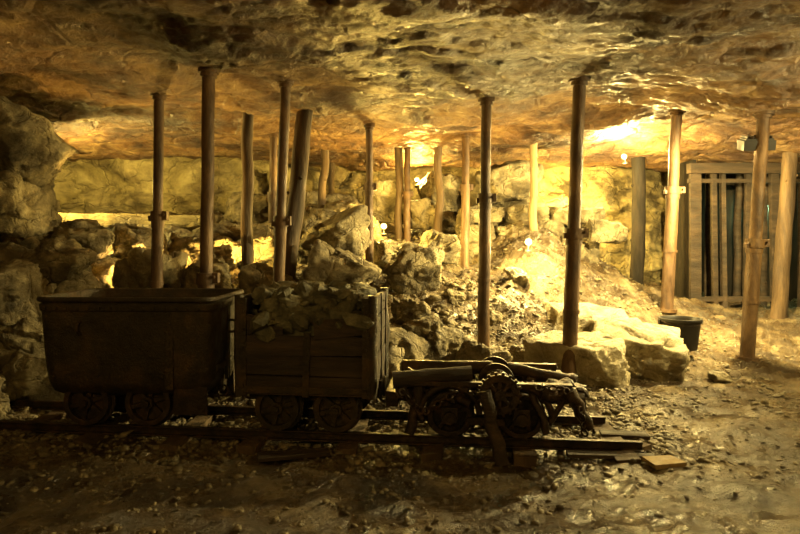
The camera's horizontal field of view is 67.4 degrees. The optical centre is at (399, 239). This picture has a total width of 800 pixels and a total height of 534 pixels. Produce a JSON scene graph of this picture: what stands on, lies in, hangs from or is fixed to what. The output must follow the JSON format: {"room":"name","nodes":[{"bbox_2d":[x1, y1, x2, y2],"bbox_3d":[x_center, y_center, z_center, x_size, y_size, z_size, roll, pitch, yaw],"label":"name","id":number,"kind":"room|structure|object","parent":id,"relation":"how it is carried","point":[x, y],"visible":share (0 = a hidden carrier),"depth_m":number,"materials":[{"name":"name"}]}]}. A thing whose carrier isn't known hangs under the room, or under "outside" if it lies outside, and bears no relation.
{"room":"underground passage","nodes":[
{"label":"underground passage","id":0,"kind":"room"},
{"bbox_2d":[48,175,56,193],"bbox_3d":[-4.982,-0.942,6.909,1.414,1.324,1.642,0,0,0],"label":"boulder","id":1,"kind":"object","parent":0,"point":[52,185],"visible":0.03,"depth_m":7.48,"materials":[{"name":"beige stone"}]},
{"bbox_2d":[53,157,742,284],"bbox_3d":[0.633,-0.350,13.298,18.433,4.400,1.430,0,0,-5],"label":"wall","id":2,"kind":"structure","parent":0,"point":[125,185],"depth_m":12.85,"materials":[{"name":"beige stone"}]},
{"bbox_2d":[0,0,799,174],"bbox_3d":[0.500,-1.726,6.500,19.000,0.726,19.000,0,0,0],"label":"ceiling","id":3,"kind":"structure","parent":0,"point":[419,71],"depth_m":6.01,"materials":[{"name":"brown stone"}]},
{"bbox_2d":[621,154,627,163],"bbox_3d":[4.257,-1.530,11.352,0.099,0.189,0.150,0,0,36],"label":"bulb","id":4,"kind":"object","parent":3,"relation":"attached to","point":[624,156],"visible":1,"depth_m":11.31,"materials":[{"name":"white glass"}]},
{"bbox_2d":[0,207,799,533],"bbox_3d":[0.500,0.379,6.500,19.000,2.628,19.000,0,0,0],"label":"floor","id":5,"kind":"structure","parent":0,"point":[761,508],"depth_m":3.96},
{"bbox_2d":[0,375,10,418],"bbox_3d":[-3.787,1.381,5.359,0.865,0.598,0.602,0,0,0],"label":"boulder","id":6,"kind":"object","parent":5,"relation":"on","point":[4,400],"visible":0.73,"depth_m":5.33,"materials":[{"name":"beige stone"}]},
{"bbox_2d":[0,325,17,370],"bbox_3d":[-4.081,1.135,5.908,1.161,0.882,1.012,0,0,-27],"label":"boulder","id":7,"kind":"object","parent":5,"relation":"on","point":[5,354],"visible":0.05,"depth_m":5.66,"materials":[{"name":"brown stone"}]},
{"bbox_2d":[0,244,56,325],"bbox_3d":[-4.114,0.385,6.040,1.259,0.939,1.160,0,0,0],"label":"boulder","id":8,"kind":"object","parent":7,"relation":"on","point":[22,282],"visible":0.75,"depth_m":5.83,"materials":[{"name":"beige stone"}]},
{"bbox_2d":[0,169,62,239],"bbox_3d":[-4.461,-0.354,6.453,1.203,0.787,1.100,0,0,0],"label":"boulder","id":9,"kind":"object","parent":8,"relation":"on","point":[27,210],"visible":0.98,"depth_m":6.35,"materials":[{"name":"beige stone"}]},
{"bbox_2d":[0,95,74,186],"bbox_3d":[-4.323,-1.063,6.571,1.407,1.022,1.076,0,0,0],"label":"boulder","id":10,"kind":"object","parent":9,"relation":"on","point":[29,146],"visible":0.94,"depth_m":6.31,"materials":[{"name":"beige stone"}]},
{"bbox_2d":[0,237,19,245],"bbox_3d":[-4.993,0.091,6.563,1.273,1.315,1.194,0,0,22],"label":"boulder","id":11,"kind":"object","parent":5,"relation":"on","point":[14,241],"visible":0.06,"depth_m":6.78,"materials":[{"name":"brown stone"}]},
{"bbox_2d":[17,235,44,250],"bbox_3d":[-5.165,0.002,7.995,1.249,0.945,1.115,0,0,-15],"label":"boulder","id":12,"kind":"object","parent":5,"relation":"on","point":[34,242],"visible":0.03,"depth_m":7.72,"materials":[{"name":"brown stone"}]},
{"bbox_2d":[0,349,64,401],"bbox_3d":[-3.426,1.288,5.818,0.774,0.589,0.652,0,0,-31],"label":"boulder","id":13,"kind":"object","parent":5,"relation":"on","point":[25,374],"visible":0.48,"depth_m":5.53,"materials":[{"name":"beige stone"}]},
{"bbox_2d":[1,317,44,356],"bbox_3d":[-3.598,0.962,6.007,0.540,0.552,0.719,0,0,-19],"label":"boulder","id":14,"kind":"object","parent":13,"relation":"on","point":[27,335],"visible":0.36,"depth_m":5.72,"materials":[{"name":"beige stone"}]},
{"bbox_2d":[55,270,106,292],"bbox_3d":[-3.763,0.633,6.618,1.205,0.853,0.952,0,0,0],"label":"boulder","id":15,"kind":"object","parent":5,"relation":"on","point":[85,279],"visible":0.08,"depth_m":6.31,"materials":[{"name":"brown stone"}]},
{"bbox_2d":[25,238,96,283],"bbox_3d":[-3.554,0.227,6.328,0.720,0.491,0.699,0,0,0],"label":"boulder","id":16,"kind":"object","parent":15,"relation":"on","point":[58,259],"visible":0.88,"depth_m":6.12,"materials":[{"name":"brown stone"}]},
{"bbox_2d":[40,218,115,258],"bbox_3d":[-3.748,-0.014,6.971,0.744,0.514,0.719,0,0,-32],"label":"boulder","id":17,"kind":"object","parent":15,"relation":"on","point":[87,232],"visible":0.62,"depth_m":6.83,"materials":[{"name":"beige stone"}]},
{"bbox_2d":[105,221,167,259],"bbox_3d":[-3.558,0.138,7.990,1.076,0.767,0.816,0,0,0],"label":"boulder","id":18,"kind":"object","parent":5,"relation":"on","point":[129,235],"visible":0.34,"depth_m":7.63,"materials":[{"name":"beige stone"}]},
{"bbox_2d":[61,213,227,231],"bbox_3d":[-4.881,-0.250,10.898,3.664,0.482,2.204,0,0,0],"label":"stone ledge","id":19,"kind":"object","parent":5,"relation":"on","point":[189,222],"visible":0.25,"depth_m":9.97,"materials":[{"name":"beige stone"}]},
{"bbox_2d":[137,223,151,227],"bbox_3d":[-3.915,0.024,9.561,1.264,0.603,1.248,0,0,0],"label":"boulder","id":20,"kind":"object","parent":5,"relation":"on","point":[139,224],"visible":0.02,"depth_m":9.69,"materials":[{"name":"beige stone"}]},
{"bbox_2d":[112,246,188,287],"bbox_3d":[-3.029,0.432,7.339,0.818,0.716,0.849,0,0,10],"label":"boulder","id":21,"kind":"object","parent":5,"relation":"on","point":[133,271],"visible":0.52,"depth_m":7.04,"materials":[{"name":"brown stone"}]},
{"bbox_2d":[148,89,168,287],"bbox_3d":[-2.662,-0.215,6.600,0.221,2.868,0.185,0,0,0],"label":"prop","id":22,"kind":"object","parent":5,"relation":"on","point":[158,216],"visible":0.84,"depth_m":6.55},
{"bbox_2d":[161,454,179,465],"bbox_3d":[-1.593,1.537,4.172,0.128,0.086,0.114,0,0,0],"label":"boulder","id":23,"kind":"object","parent":5,"relation":"on","point":[173,461],"visible":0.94,"depth_m":4.15,"materials":[{"name":"brown stone"}]},
{"bbox_2d":[164,225,193,243],"bbox_3d":[-3.301,0.063,8.925,0.706,0.578,0.630,0,0,34],"label":"boulder","id":24,"kind":"object","parent":5,"relation":"on","point":[174,230],"visible":0.17,"depth_m":8.83,"materials":[{"name":"beige stone"}]},
{"bbox_2d":[168,232,240,272],"bbox_3d":[-2.802,0.196,8.389,1.165,0.619,0.750,0,0,0],"label":"boulder","id":25,"kind":"object","parent":5,"relation":"on","point":[189,243],"visible":0.44,"depth_m":8.14,"materials":[{"name":"beige stone"}]},
{"bbox_2d":[180,263,230,287],"bbox_3d":[-2.418,0.573,7.397,0.655,0.614,0.795,0,0,-41],"label":"boulder","id":26,"kind":"object","parent":5,"relation":"on","point":[187,281],"visible":0.37,"depth_m":7.24,"materials":[{"name":"brown stone"}]},
{"bbox_2d":[194,67,219,287],"bbox_3d":[-1.911,-0.105,5.930,0.252,3.200,0.215,0,0,0],"label":"prop","id":27,"kind":"object","parent":5,"relation":"on","point":[206,278],"visible":0.66,"depth_m":5.88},
{"bbox_2d":[192,220,273,240],"bbox_3d":[-2.692,-0.050,9.542,1.767,0.569,1.135,0,0,-15],"label":"boulder","id":28,"kind":"object","parent":5,"relation":"on","point":[232,230],"visible":0.18,"depth_m":9.16,"materials":[{"name":"beige stone"}]},
{"bbox_2d":[223,191,267,223],"bbox_3d":[-2.906,-0.594,11.582,1.018,0.713,1.054,0,0,-31],"label":"boulder","id":29,"kind":"object","parent":5,"relation":"on","point":[232,212],"visible":0.58,"depth_m":11.22,"materials":[{"name":"beige stone"}]},
{"bbox_2d":[240,113,253,266],"bbox_3d":[-2.007,-0.547,7.854,0.201,2.450,0.183,0,0,0],"label":"prop","id":30,"kind":"object","parent":5,"relation":"on","point":[247,246],"visible":0.8,"depth_m":7.79,"materials":[{"name":"brown wood"}]},
{"bbox_2d":[236,224,274,267],"bbox_3d":[-1.919,0.093,8.870,1.000,0.656,0.910,0,0,0],"label":"boulder","id":31,"kind":"object","parent":5,"relation":"on","point":[263,237],"visible":0.3,"depth_m":8.51,"materials":[{"name":"beige stone"}]},
{"bbox_2d":[238,262,298,293],"bbox_3d":[-1.524,0.619,7.079,0.790,0.709,0.783,0,0,-29],"label":"boulder","id":32,"kind":"object","parent":5,"relation":"on","point":[251,275],"visible":0.29,"depth_m":6.83,"materials":[{"name":"brown stone"}]},
{"bbox_2d":[297,239,381,285],"bbox_3d":[-0.753,0.389,7.176,1.016,0.807,0.879,0,0,-20],"label":"boulder","id":33,"kind":"object","parent":32,"relation":"on","point":[327,263],"visible":0.62,"depth_m":6.87,"materials":[{"name":"beige stone"}]},
{"bbox_2d":[266,132,278,223],"bbox_3d":[-2.051,-0.717,9.700,0.245,2.063,0.207,0,0,0],"label":"prop","id":34,"kind":"object","parent":5,"relation":"on","point":[271,195],"visible":0.56,"depth_m":9.64,"materials":[{"name":"brown wood"}]},
{"bbox_2d":[271,78,293,282],"bbox_3d":[-1.288,-0.196,6.460,0.289,3.051,0.185,0,0,0],"label":"prop","id":35,"kind":"object","parent":5,"relation":"on","point":[280,223],"visible":0.74,"depth_m":6.41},
{"bbox_2d":[257,447,329,461],"bbox_3d":[-0.752,1.521,4.248,0.506,0.048,0.111,0,0,-11],"label":"wooden plank","id":36,"kind":"object","parent":5,"relation":"on","point":[266,456],"visible":1,"depth_m":4.22,"materials":[{"name":"brown wood"}]},
{"bbox_2d":[285,109,312,280],"bbox_3d":[-1.295,-0.316,7.303,0.247,2.685,0.672,0,0,26],"label":"prop","id":37,"kind":"object","parent":5,"relation":"on","point":[296,193],"visible":0.66,"depth_m":7.29,"materials":[{"name":"brown wood"}]},
{"bbox_2d":[300,206,338,236],"bbox_3d":[-1.240,-0.212,9.793,0.902,0.724,0.675,0,0,0],"label":"boulder","id":38,"kind":"object","parent":5,"relation":"on","point":[312,216],"visible":0.26,"depth_m":9.52,"materials":[{"name":"beige stone"}]},
{"bbox_2d":[0,399,643,467],"bbox_3d":[-1.409,1.540,4.963,6.420,0.163,1.118,0,0,6],"label":"track","id":39,"kind":"object","parent":5,"relation":"on","point":[433,443],"visible":0.54,"depth_m":4.60,"materials":[{"name":"metal"}]},
{"bbox_2d":[36,288,243,425],"bbox_3d":[-2.120,0.959,5.043,1.550,1.040,0.969,0,0,0],"label":"cart","id":40,"kind":"object","parent":39,"relation":"on","point":[157,354],"visible":0.98,"depth_m":4.64,"materials":[{"name":"metal"}]},
{"bbox_2d":[234,280,389,432],"bbox_3d":[-0.685,0.903,4.842,1.244,1.149,0.982,0,0,6],"label":"cart","id":41,"kind":"object","parent":39,"relation":"on","point":[304,345],"visible":1,"depth_m":4.52,"materials":[{"name":"brown wood"}]},
{"bbox_2d":[385,356,593,438],"bbox_3d":[0.671,1.211,4.734,1.539,0.541,0.946,0,0,6],"label":"bogie","id":42,"kind":"object","parent":39,"relation":"on","point":[450,390],"visible":0.96,"depth_m":4.41,"materials":[{"name":"metal"}]},
{"bbox_2d":[286,192,357,209],"bbox_3d":[-1.569,-0.513,11.312,1.705,0.811,1.122,0,0,0],"label":"boulder","id":43,"kind":"object","parent":5,"relation":"on","point":[311,199],"visible":0.17,"depth_m":10.95,"materials":[{"name":"beige stone"}]},
{"bbox_2d":[318,148,328,207],"bbox_3d":[-1.377,-0.781,10.709,0.229,1.767,0.176,0,0,0],"label":"prop","id":44,"kind":"object","parent":5,"relation":"on","point":[322,191],"visible":0.6,"depth_m":10.66,"materials":[{"name":"brown wood"}]},
{"bbox_2d":[328,162,334,194],"bbox_3d":[-1.460,-1.033,12.794,0.161,1.236,0.181,0,0,0],"label":"prop","id":45,"kind":"object","parent":5,"relation":"on","point":[331,190],"visible":0.45,"depth_m":12.75,"materials":[{"name":"brown wood"}]},
{"bbox_2d":[297,205,371,263],"bbox_3d":[-0.970,0.001,8.213,1.117,0.952,0.855,0,0,12],"label":"boulder","id":46,"kind":"object","parent":5,"relation":"on","point":[348,230],"visible":0.62,"depth_m":7.96,"materials":[{"name":"beige stone"}]},
{"bbox_2d":[325,197,383,240],"bbox_3d":[-0.827,-0.307,10.738,1.163,0.928,0.948,0,0,0],"label":"boulder","id":47,"kind":"object","parent":5,"relation":"on","point":[341,205],"visible":0.3,"depth_m":10.49,"materials":[{"name":"beige stone"}]},
{"bbox_2d":[0,393,735,515],"bbox_3d":[-1.042,1.391,5.064,6.572,0.461,3.230,0,0,-3],"label":"ballast","id":48,"kind":"object","parent":5,"relation":"on","point":[659,436],"visible":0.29,"depth_m":4.53,"materials":[{"name":"gravel"}]},
{"bbox_2d":[363,123,376,286],"bbox_3d":[-0.441,-0.503,8.800,0.198,2.473,0.178,0,0,0],"label":"prop","id":49,"kind":"object","parent":5,"relation":"on","point":[369,186],"visible":0.71,"depth_m":8.75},
{"bbox_2d":[350,180,411,223],"bbox_3d":[-0.397,-0.728,11.772,1.245,0.829,1.097,0,0,0],"label":"boulder","id":50,"kind":"object","parent":5,"relation":"on","point":[384,196],"visible":0.44,"depth_m":11.37,"materials":[{"name":"beige stone"}]},
{"bbox_2d":[373,238,399,267],"bbox_3d":[-0.162,0.203,9.340,0.683,0.481,0.622,0,0,-36],"label":"boulder","id":51,"kind":"object","parent":5,"relation":"on","point":[383,249],"visible":0.52,"depth_m":9.08,"materials":[{"name":"beige stone"}]},
{"bbox_2d":[387,345,404,386],"bbox_3d":[-0.239,1.386,6.259,0.585,0.560,0.496,0,0,33],"label":"boulder","id":52,"kind":"object","parent":5,"relation":"on","point":[396,353],"visible":0.17,"depth_m":6.19,"materials":[{"name":"beige stone"}]},
{"bbox_2d":[388,323,407,346],"bbox_3d":[-0.171,1.203,6.683,0.704,0.552,0.550,0,0,-31],"label":"boulder","id":53,"kind":"object","parent":5,"relation":"on","point":[397,333],"visible":0.12,"depth_m":6.55,"materials":[{"name":"beige stone"}]},
{"bbox_2d":[394,147,403,240],"bbox_3d":[-0.022,-0.864,11.290,0.183,1.880,0.195,0,0,34],"label":"prop","id":54,"kind":"object","parent":5,"relation":"on","point":[398,225],"visible":0.87,"depth_m":11.23,"materials":[{"name":"brown wood"}]},
{"bbox_2d":[0,259,799,533],"bbox_3d":[0.999,0.901,6.049,12.026,1.545,6.947,0,0,0],"label":"gravel","id":55,"kind":"object","parent":5,"relation":"on","point":[554,486],"visible":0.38,"depth_m":3.95,"materials":[{"name":"gravel"}]},
{"bbox_2d":[402,147,413,241],"bbox_3d":[0.143,-0.873,11.200,0.218,1.889,0.193,0,0,0],"label":"prop","id":56,"kind":"object","parent":5,"relation":"on","point":[407,193],"visible":0.88,"depth_m":11.15,"materials":[{"name":"brown wood"}]},
{"bbox_2d":[384,242,443,293],"bbox_3d":[0.198,0.430,8.568,0.881,0.804,0.701,0,0,0],"label":"boulder","id":57,"kind":"object","parent":5,"relation":"on","point":[411,267],"visible":0.97,"depth_m":8.36,"materials":[{"name":"beige stone"}]},
{"bbox_2d":[399,331,434,370],"bbox_3d":[0.073,1.320,6.619,0.544,0.597,0.521,0,0,30],"label":"boulder","id":58,"kind":"object","parent":5,"relation":"on","point":[415,347],"visible":0.41,"depth_m":6.50,"materials":[{"name":"beige stone"}]},
{"bbox_2d":[402,313,441,339],"bbox_3d":[0.256,1.093,6.987,0.473,0.438,0.445,0,0,0],"label":"boulder","id":59,"kind":"object","parent":5,"relation":"on","point":[421,327],"visible":0.43,"depth_m":6.82,"materials":[{"name":"beige stone"}]},
{"bbox_2d":[402,197,456,233],"bbox_3d":[0.607,-0.454,11.524,1.307,0.752,0.660,0,0,-10],"label":"boulder","id":60,"kind":"object","parent":5,"relation":"on","point":[422,212],"visible":0.7,"depth_m":11.25,"materials":[{"name":"beige stone"}]},
{"bbox_2d":[434,146,443,233],"bbox_3d":[0.723,-0.815,11.102,0.203,1.830,0.189,0,0,0],"label":"prop","id":61,"kind":"object","parent":5,"relation":"on","point":[438,217],"visible":0.83,"depth_m":11.04,"materials":[{"name":"brown wood"}]},
{"bbox_2d":[416,171,473,217],"bbox_3d":[0.820,-0.827,12.041,1.270,1.104,1.048,0,0,-37],"label":"boulder","id":62,"kind":"object","parent":5,"relation":"on","point":[426,187],"visible":0.45,"depth_m":11.64,"materials":[{"name":"beige stone"}]},
{"bbox_2d":[426,326,464,360],"bbox_3d":[0.515,1.317,6.889,0.517,0.623,0.672,0,0,0],"label":"boulder","id":63,"kind":"object","parent":5,"relation":"on","point":[446,344],"visible":0.62,"depth_m":6.71,"materials":[{"name":"beige stone"}]},
{"bbox_2d":[446,288,467,305],"bbox_3d":[0.788,0.799,8.323,0.317,0.276,0.320,0,0,0],"label":"boulder","id":64,"kind":"object","parent":5,"relation":"on","point":[456,297],"visible":0.9,"depth_m":8.20,"materials":[{"name":"beige stone"}]},
{"bbox_2d":[459,135,472,267],"bbox_3d":[1.107,-0.629,10.100,0.242,2.238,0.207,0,0,0],"label":"prop","id":65,"kind":"object","parent":5,"relation":"on","point":[465,189],"visible":0.98,"depth_m":10.04,"materials":[{"name":"brown wood"}]},
{"bbox_2d":[457,341,511,374],"bbox_3d":[0.889,1.339,6.595,0.471,0.456,0.539,0,0,-21],"label":"boulder","id":66,"kind":"object","parent":5,"relation":"on","point":[473,351],"visible":0.35,"depth_m":6.47,"materials":[{"name":"brown stone"}]},
{"bbox_2d":[479,389,509,466],"bbox_3d":[0.666,1.321,4.233,0.221,0.525,0.107,0,0,29],"label":"wooden plank","id":67,"kind":"object","parent":5,"relation":"on","point":[499,452],"visible":1,"depth_m":4.20,"materials":[{"name":"brown wood"}]},
{"bbox_2d":[208,222,787,407],"bbox_3d":[0.083,0.561,8.558,8.324,2.143,6.039,0,0,0],"label":"rubble","id":68,"kind":"object","parent":5,"relation":"on","point":[450,323],"visible":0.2,"depth_m":8.08,"materials":[{"name":"stone"}]},
{"bbox_2d":[90,254,120,287],"bbox_3d":[-3.956,0.463,7.611,0.931,0.683,0.764,0,0,0],"label":"boulder","id":69,"kind":"object","parent":68,"relation":"on","point":[103,268],"visible":0.12,"depth_m":7.40,"materials":[{"name":"brown stone"}]},
{"bbox_2d":[193,246,234,271],"bbox_3d":[-2.469,0.289,7.903,0.583,0.427,0.426,0,0,0],"label":"boulder","id":70,"kind":"object","parent":68,"relation":"on","point":[222,255],"visible":0.41,"depth_m":7.81,"materials":[{"name":"brown stone"}]},
{"bbox_2d":[381,223,386,235],"bbox_3d":[-0.272,-0.168,10.031,0.099,0.216,0.142,0,0,-4],"label":"floodlight","id":71,"kind":"object","parent":68,"relation":"on","point":[383,226],"visible":1,"depth_m":10.00,"materials":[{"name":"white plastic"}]},
{"bbox_2d":[391,297,430,325],"bbox_3d":[0.129,0.915,7.401,0.488,0.402,0.540,0,0,0],"label":"boulder","id":72,"kind":"object","parent":68,"relation":"on","point":[405,309],"visible":0.77,"depth_m":7.21,"materials":[{"name":"brown stone"}]},
{"bbox_2d":[418,230,460,264],"bbox_3d":[0.597,0.123,9.669,0.726,0.554,0.716,0,0,0],"label":"boulder","id":73,"kind":"object","parent":68,"relation":"on","point":[449,244],"visible":0.66,"depth_m":9.43,"materials":[{"name":"beige stone"}]},
{"bbox_2d":[476,98,495,347],"bbox_3d":[1.004,-0.110,7.080,0.254,3.113,0.207,0,0,0],"label":"prop","id":74,"kind":"object","parent":68,"relation":"on","point":[484,200],"visible":0.89,"depth_m":7.03,"materials":[{"name":"brown wood"}]},
{"bbox_2d":[490,310,502,324],"bbox_3d":[1.221,1.049,7.913,0.294,0.246,0.252,0,0,39],"label":"boulder","id":75,"kind":"object","parent":68,"relation":"on","point":[495,316],"visible":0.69,"depth_m":7.81,"materials":[{"name":"beige stone"}]},
{"bbox_2d":[502,266,528,285],"bbox_3d":[1.762,0.549,8.927,0.286,0.308,0.434,0,0,-44],"label":"boulder","id":76,"kind":"object","parent":68,"relation":"on","point":[521,278],"visible":0.93,"depth_m":8.86,"materials":[{"name":"beige stone"}]},
{"bbox_2d":[525,239,531,250],"bbox_3d":[1.956,0.075,9.155,0.099,0.189,0.110,0,0,6],"label":"floodlight","id":77,"kind":"object","parent":68,"relation":"on","point":[528,242],"visible":1,"depth_m":9.10,"materials":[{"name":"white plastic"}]},
{"bbox_2d":[470,159,544,208],"bbox_3d":[2.039,-1.035,11.608,1.453,0.995,0.835,0,0,-8],"label":"boulder","id":78,"kind":"object","parent":5,"relation":"on","point":[509,180],"visible":0.65,"depth_m":11.27,"materials":[{"name":"beige stone"}]},
{"bbox_2d":[509,344,523,362],"bbox_3d":[1.575,1.428,7.088,0.487,0.386,0.557,0,0,-16],"label":"boulder","id":79,"kind":"object","parent":5,"relation":"on","point":[516,351],"visible":0.23,"depth_m":7.06,"materials":[{"name":"brown stone"}]},
{"bbox_2d":[528,141,537,230],"bbox_3d":[2.311,-0.952,10.403,0.163,1.601,0.146,0,0,0],"label":"prop","id":80,"kind":"object","parent":5,"relation":"on","point":[532,212],"visible":0.94,"depth_m":10.35,"materials":[{"name":"brown wood"}]},
{"bbox_2d":[455,204,627,262],"bbox_3d":[2.516,-0.050,10.826,3.062,1.202,0.971,0,0,3],"label":"stone wall","id":81,"kind":"structure","parent":5,"relation":"on","point":[554,219],"depth_m":10.63,"materials":[{"name":"beige stone"}]},
{"bbox_2d":[520,329,630,388],"bbox_3d":[1.986,1.379,6.758,1.148,0.682,0.862,0,0,20],"label":"stone slab","id":82,"kind":"object","parent":5,"relation":"on","point":[600,360],"visible":0.68,"depth_m":6.43,"materials":[{"name":"beige stone"}]},
{"bbox_2d":[561,77,589,374],"bbox_3d":[1.866,-0.069,6.450,0.349,3.359,0.237,0,0,0],"label":"prop","id":83,"kind":"object","parent":5,"relation":"on","point":[573,235],"visible":0.85,"depth_m":6.39,"materials":[{"name":"brown wood"}]},
{"bbox_2d":[542,301,627,332],"bbox_3d":[2.514,1.082,8.117,1.101,0.465,0.984,0,0,-10],"label":"stone slab","id":84,"kind":"object","parent":5,"relation":"on","point":[590,312],"visible":0.48,"depth_m":7.99,"materials":[{"name":"beige stone"}]},
{"bbox_2d":[566,450,654,458],"bbox_3d":[1.496,1.535,4.268,0.608,0.040,0.097,0,0,6],"label":"wooden plank","id":85,"kind":"object","parent":5,"relation":"on","point":[570,453],"visible":0.71,"depth_m":4.25,"materials":[{"name":"brown wood"}]},
{"bbox_2d":[599,430,649,439],"bbox_3d":[1.740,1.509,4.659,0.365,0.039,0.109,0,0,9],"label":"wooden plank","id":86,"kind":"object","parent":5,"relation":"on","point":[644,435],"visible":1,"depth_m":4.64,"materials":[{"name":"brown wood"}]},
{"bbox_2d":[629,156,645,284],"bbox_3d":[4.870,-0.300,12.295,0.315,2.806,0.309,0,0,21],"label":"prop","id":87,"kind":"object","parent":5,"relation":"on","point":[638,209],"visible":0.9,"depth_m":12.19,"materials":[{"name":"brown wood"}]},
{"bbox_2d":[625,443,651,451],"bbox_3d":[1.718,1.525,4.420,0.229,0.046,0.151,0,0,-29],"label":"wooden plank","id":88,"kind":"object","parent":5,"relation":"on","point":[646,446],"visible":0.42,"depth_m":4.39,"materials":[{"name":"brown wood"}]},
{"bbox_2d":[591,317,689,381],"bbox_3d":[2.847,1.320,7.232,1.155,0.744,1.141,0,0,20],"label":"stone slab","id":89,"kind":"object","parent":5,"relation":"on","point":[655,352],"visible":0.69,"depth_m":6.78,"materials":[{"name":"beige stone"}]},
{"bbox_2d":[641,455,686,469],"bbox_3d":[1.800,1.517,4.099,0.233,0.045,0.179,0,0,-11],"label":"wooden plank","id":90,"kind":"object","parent":5,"relation":"on","point":[660,462],"visible":0.91,"depth_m":4.06,"materials":[{"name":"brown wood"}]},
{"bbox_2d":[658,110,685,312],"bbox_3d":[4.300,-0.470,9.500,0.422,3.233,0.282,0,0,0],"label":"prop","id":91,"kind":"object","parent":5,"relation":"on","point":[672,192],"visible":0.96,"depth_m":9.43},
{"bbox_2d":[658,315,702,351],"bbox_3d":[3.620,1.206,7.750,0.560,0.400,0.524,0,0,0],"label":"bucket","id":92,"kind":"object","parent":5,"relation":"on","point":[689,326],"visible":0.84,"depth_m":7.55,"materials":[{"name":"black plastic"}]},
{"bbox_2d":[704,174,710,302],"bbox_3d":[6.430,-0.153,12.486,0.201,2.929,0.224,0,0,28],"label":"prop","id":93,"kind":"object","parent":5,"relation":"on","point":[707,254],"visible":0.56,"depth_m":12.44,"materials":[{"name":"brown wood"}]},
{"bbox_2d":[707,370,732,382],"bbox_3d":[3.549,1.515,6.660,0.256,0.130,0.214,0,0,-16],"label":"boulder","id":94,"kind":"object","parent":5,"relation":"on","point":[716,376],"visible":1,"depth_m":6.60,"materials":[{"name":"beige stone"}]},
{"bbox_2d":[674,160,797,300],"bbox_3d":[7.737,-0.051,12.500,3.814,3.205,1.150,0,0,0],"label":"wall","id":95,"kind":"structure","parent":5,"relation":"on","point":[681,289],"depth_m":13.03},
{"bbox_2d":[732,174,743,295],"bbox_3d":[7.031,-0.137,12.491,0.209,2.771,0.196,0,0,39],"label":"prop","id":96,"kind":"object","parent":5,"relation":"on","point":[737,239],"visible":0.82,"depth_m":12.43,"materials":[{"name":"brown wood"}]},
{"bbox_2d":[686,163,799,309],"bbox_3d":[7.160,-0.016,11.665,3.136,2.943,0.226,0,0,0],"label":"gate","id":97,"kind":"object","parent":5,"relation":"on","point":[695,171],"visible":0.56,"depth_m":11.65,"materials":[{"name":"brown wood"}]},
{"bbox_2d":[735,110,774,361],"bbox_3d":[4.526,-0.060,7.650,0.470,3.216,0.259,0,0,0],"label":"prop","id":98,"kind":"object","parent":5,"relation":"on","point":[754,244],"visible":0.96,"depth_m":7.58,"materials":[{"name":"brown wood"}]},
{"bbox_2d":[737,135,776,150],"bbox_3d":[4.600,-1.254,7.750,0.372,0.235,0.293,0,0,11],"label":"floodlight","id":99,"kind":"object","parent":98,"relation":"attached to","point":[745,143],"visible":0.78,"depth_m":7.65,"materials":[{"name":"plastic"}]},
{"bbox_2d":[759,174,768,305],"bbox_3d":[7.586,-0.092,12.503,0.199,2.923,0.192,0,0,34],"label":"prop","id":100,"kind":"object","parent":5,"relation":"on","point":[763,277],"visible":0.37,"depth_m":12.44,"materials":[{"name":"brown wood"}]},
{"bbox_2d":[769,152,798,318],"bbox_3d":[6.964,-0.043,10.897,0.501,3.121,0.287,0,0,0],"label":"prop","id":101,"kind":"object","parent":5,"relation":"on","point":[787,193],"visible":0.98,"depth_m":10.79,"materials":[{"name":"brown wood"}]}
]}

